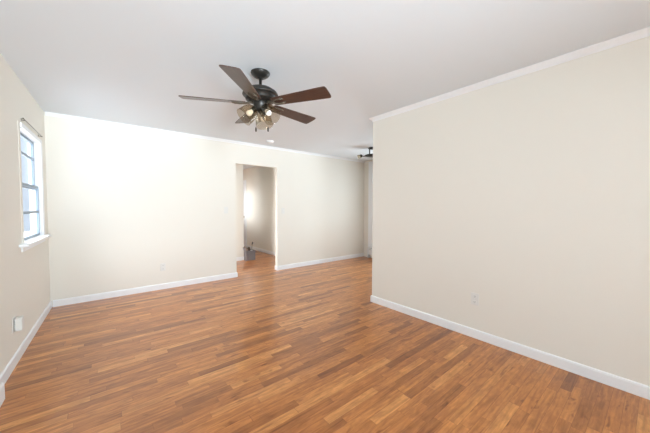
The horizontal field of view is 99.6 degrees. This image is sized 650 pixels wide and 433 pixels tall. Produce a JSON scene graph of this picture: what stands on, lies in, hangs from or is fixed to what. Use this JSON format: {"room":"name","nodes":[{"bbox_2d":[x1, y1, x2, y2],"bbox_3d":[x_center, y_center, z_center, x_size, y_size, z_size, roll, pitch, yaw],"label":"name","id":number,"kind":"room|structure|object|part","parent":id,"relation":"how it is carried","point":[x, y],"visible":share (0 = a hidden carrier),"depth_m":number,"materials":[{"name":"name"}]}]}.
{"room":"empty living room","nodes":[
{"label":"empty living room","id":0,"kind":"room"},
{"bbox_2d":[0,53,49,374],"bbox_3d":[-0.991,0.050,0.133,0.090,2.440,8.249,-1,3,-37],"label":"wall","id":1,"kind":"structure","parent":0,"point":[24,276],"depth_m":2.31,"materials":[{"name":"white paint"}]},
{"bbox_2d":[0,382,4,406],"bbox_3d":[-0.284,1.241,-0.624,0.062,0.115,6.120,-1,3,-37],"label":"trim","id":2,"kind":"structure","parent":1,"relation":"attached to","point":[2,385],"depth_m":1.78,"materials":[{"name":"white paint"}]},
{"bbox_2d":[12,316,15,332],"bbox_3d":[-2.503,0.870,2.212,0.009,0.116,0.072,-1,3,-37],"label":"wall outlet","id":3,"kind":"object","parent":1,"relation":"attached to","point":[14,317],"visible":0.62,"depth_m":2.19,"materials":[{"name":"white plastic"}]},
{"bbox_2d":[14,315,23,330],"bbox_3d":[-2.481,0.867,2.229,0.046,0.108,0.068,-1,3,-38],"label":"plug","id":4,"kind":"object","parent":3,"relation":"attached to","point":[19,320],"visible":1,"depth_m":2.21,"materials":[{"name":"white plastic"}]},
{"bbox_2d":[0,301,51,382],"bbox_3d":[-2.815,1.137,2.631,0.013,0.086,2.129,-1,3,-37],"label":"baseboard","id":5,"kind":"structure","parent":1,"relation":"attached to","point":[13,362],"depth_m":2.38,"materials":[{"name":"white paint"}]},
{"bbox_2d":[21,118,42,136],"bbox_3d":[-2.998,-0.902,2.815,0.030,0.022,0.822,-1,3,-37],"label":"curtain rod","id":6,"kind":"object","parent":1,"relation":"attached to","point":[21,118],"visible":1,"depth_m":2.74,"materials":[{"name":"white metal"}]},
{"bbox_2d":[17,120,50,251],"bbox_3d":[-2.993,-0.280,2.784,0.150,1.166,1.090,-1,3,-37],"label":"window","id":7,"kind":"structure","parent":1,"relation":"in","point":[35,186],"depth_m":3.07,"materials":[{"name":"white paint"}]},
{"bbox_3d":[-2.735,-0.296,2.471,0.003,1.111,0.060,-1,3,-37],"label":"casing","id":8,"kind":"part","parent":7,"relation":"part of","materials":[{"name":"white paint"}]},
{"bbox_3d":[-3.038,-0.552,2.772,0.022,0.531,0.782,-1,3,-37],"label":"sash","id":9,"kind":"part","parent":7,"relation":"part of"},
{"bbox_3d":[-3.018,-0.054,2.805,0.022,0.546,0.782,-1,3,-37],"label":"sash","id":10,"kind":"part","parent":7,"relation":"part of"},
{"bbox_3d":[-3.018,-0.309,2.849,0.015,1.111,0.885,-1,3,-37],"label":"casing","id":11,"kind":"part","parent":7,"relation":"part of","materials":[{"name":"white paint"}]},
{"bbox_2d":[44,112,363,306],"bbox_3d":[-1.250,-0.133,5.293,5.970,2.440,0.090,-2,3,-39],"label":"wall","id":12,"kind":"structure","parent":0,"point":[123,203],"depth_m":4.24,"materials":[{"name":"white paint"}]},
{"bbox_2d":[53,272,237,306],"bbox_3d":[-2.548,1.079,4.271,2.396,0.086,0.103,-2,3,-39],"label":"baseboard","id":13,"kind":"structure","parent":12,"relation":"attached to","point":[73,300],"depth_m":4.04,"materials":[{"name":"white paint"}]},
{"bbox_2d":[160,263,165,270],"bbox_3d":[-2.502,0.781,4.242,0.072,0.116,0.009,-2,3,-39],"label":"wall outlet","id":14,"kind":"object","parent":12,"relation":"attached to","point":[162,265],"visible":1,"depth_m":4.24,"materials":[{"name":"white plastic"}]},
{"bbox_2d":[45,112,364,162],"bbox_3d":[-1.218,-1.330,5.196,5.750,0.040,0.034,-2,3,-39],"label":"trim","id":15,"kind":"structure","parent":12,"relation":"attached to","point":[46,113],"depth_m":4.30,"materials":[{"name":"white paint"}]},
{"bbox_2d":[275,253,363,269],"bbox_3d":[-0.008,1.010,6.339,2.531,0.086,0.103,-2,3,-39],"label":"baseboard","id":16,"kind":"structure","parent":12,"relation":"attached to","point":[300,264],"depth_m":6.12,"materials":[{"name":"white paint"}]},
{"bbox_2d":[236,164,243,256],"bbox_3d":[-3.001,-0.151,5.744,2.646,2.440,0.120,-2,3,-39],"label":"wall","id":17,"kind":"structure","parent":0,"point":[239,168],"depth_m":6.47,"materials":[{"name":"white paint"}]},
{"bbox_2d":[243,166,274,251],"bbox_3d":[-1.737,-0.221,7.765,0.120,2.440,4.361,-2,3,-39],"label":"wall","id":18,"kind":"structure","parent":0,"point":[260,181],"depth_m":7.76,"materials":[{"name":"white paint"}]},
{"bbox_2d":[243,180,246,247],"bbox_3d":[-2.737,-0.093,8.930,0.104,2.100,1.000,-2,3,-39],"label":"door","id":19,"kind":"structure","parent":18,"relation":"in","point":[244,181],"depth_m":8.58,"materials":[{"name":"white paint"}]},
{"bbox_2d":[246,245,274,255],"bbox_3d":[-1.427,0.973,7.319,0.013,0.086,3.211,-2,3,-39],"label":"baseboard","id":20,"kind":"structure","parent":18,"relation":"attached to","point":[247,246],"depth_m":7.76,"materials":[{"name":"white paint"}]},
{"bbox_2d":[0,246,649,432],"bbox_3d":[-0.082,1.203,3.785,6.400,0.120,13.300,-2,3,-39],"label":"floor","id":21,"kind":"structure","parent":0,"point":[263,349],"depth_m":2.12,"materials":[{"name":"brown wood"}]},
{"bbox_2d":[243,247,256,260],"bbox_3d":[-1.840,0.884,6.645,0.300,0.311,0.280,-2,3,-39],"label":"cardboard box","id":22,"kind":"object","parent":21,"relation":"on","point":[248,255],"visible":0.82,"depth_m":6.52,"materials":[{"name":"grey cardboard"}]},
{"bbox_2d":[0,0,649,169],"bbox_3d":[-0.079,-1.356,3.694,6.400,0.120,13.300,-2,3,-39],"label":"ceiling","id":23,"kind":"structure","parent":0,"point":[129,62],"depth_m":2.05,"materials":[{"name":"white paint"}]},
{"bbox_2d":[178,65,330,131],"bbox_3d":[-0.562,-0.992,2.425,1.240,0.518,1.233,-2,3,-39],"label":"ceiling fan","id":24,"kind":"object","parent":23,"relation":"hanging from","point":[261,96],"visible":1,"depth_m":2.31,"materials":[{"name":"brown wood"}]},
{"bbox_3d":[-0.935,-0.980,2.307,0.517,0.006,0.148,0,14,-13],"label":"blade","id":25,"kind":"part","parent":24,"relation":"part of","materials":[{"name":"brown wood"}]},
{"bbox_3d":[-0.594,-0.969,2.012,0.148,0.006,0.517,12,3,4],"label":"blade","id":26,"kind":"part","parent":24,"relation":"part of","materials":[{"name":"brown wood"}]},
{"bbox_3d":[-0.760,-0.994,2.722,0.148,0.006,0.517,-15,9,-30],"label":"blade","id":27,"kind":"part","parent":24,"relation":"part of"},
{"bbox_3d":[-0.641,-0.890,2.350,0.063,0.062,0.050,-2,3,-39],"label":"bulb","id":28,"kind":"part","parent":24,"relation":"part of","materials":[{"name":"white glass"}]},
{"bbox_3d":[-0.486,-0.889,2.343,0.049,0.062,0.063,-2,3,-39],"label":"bulb","id":29,"kind":"part","parent":24,"relation":"part of","materials":[{"name":"white glass"}]},
{"bbox_3d":[-0.311,-0.992,2.684,0.148,0.006,0.517,-14,-8,40],"label":"blade","id":30,"kind":"part","parent":24,"relation":"part of","materials":[{"name":"brown wood"}]},
{"bbox_3d":[-0.208,-0.976,2.245,0.517,0.006,0.148,1,-10,23],"label":"blade","id":31,"kind":"part","parent":24,"relation":"part of","materials":[{"name":"brown wood"}]},
{"bbox_2d":[358,147,372,157],"bbox_3d":[0.978,-1.246,5.422,0.520,0.219,0.538,-2,3,-39],"label":"chandelier","id":32,"kind":"object","parent":23,"relation":"hanging from","point":[369,148],"visible":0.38,"depth_m":5.40,"materials":[{"name":"brown metal"}]},
{"bbox_2d":[364,160,372,257],"bbox_3d":[1.845,-0.158,6.124,0.120,2.440,2.532,-2,3,-39],"label":"wall","id":33,"kind":"structure","parent":0,"point":[366,163],"depth_m":7.00,"materials":[{"name":"white paint"}]},
{"bbox_2d":[367,247,371,257],"bbox_3d":[1.762,0.937,6.111,0.072,0.252,2.110,-2,3,-39],"label":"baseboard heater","id":34,"kind":"object","parent":33,"relation":"attached to","point":[369,248],"visible":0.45,"depth_m":6.87,"materials":[{"name":"white metal"}]},
{"bbox_2d":[368,161,372,247],"bbox_3d":[1.139,-0.294,6.875,0.020,2.144,0.130,-2,3,-39],"label":"trim","id":35,"kind":"structure","parent":33,"relation":"attached to","point":[370,175],"depth_m":6.87,"materials":[{"name":"white paint"}]},
{"bbox_2d":[372,36,649,385],"bbox_3d":[2.523,0.008,1.436,0.120,2.440,5.837,-2,3,-39],"label":"wall","id":36,"kind":"structure","parent":0,"point":[528,194],"depth_m":2.29,"materials":[{"name":"white paint"}]},
{"bbox_2d":[471,292,478,305],"bbox_3d":[1.456,0.803,2.670,0.009,0.116,0.072,-2,3,-39],"label":"wall outlet","id":37,"kind":"object","parent":36,"relation":"attached to","point":[474,296],"visible":1,"depth_m":2.67,"materials":[{"name":"white plastic"}]},
{"bbox_2d":[369,26,649,121],"bbox_3d":[3.395,-1.212,2.128,2.478,0.047,5.877,-2,3,-39],"label":"trim","id":38,"kind":"structure","parent":36,"relation":"attached to","point":[645,32],"depth_m":2.26,"materials":[{"name":"white paint"}]},
{"bbox_2d":[370,295,649,399],"bbox_3d":[3.411,1.160,2.210,2.451,0.086,5.850,-2,3,-39],"label":"baseboard","id":39,"kind":"structure","parent":36,"relation":"attached to","point":[615,381],"depth_m":2.31,"materials":[{"name":"white paint"}]},
{"label":"outside","id":40,"kind":"structure","parent":0,"visible":0},
{"bbox_2d":[24,231,30,236],"bbox_3d":[-19.131,2.222,-9.063,38.800,0.100,50.000,-2,3,-39],"label":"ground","id":41,"kind":"structure","parent":40,"point":[26,233],"depth_m":19.03,"materials":[{"name":"white"}]}
]}

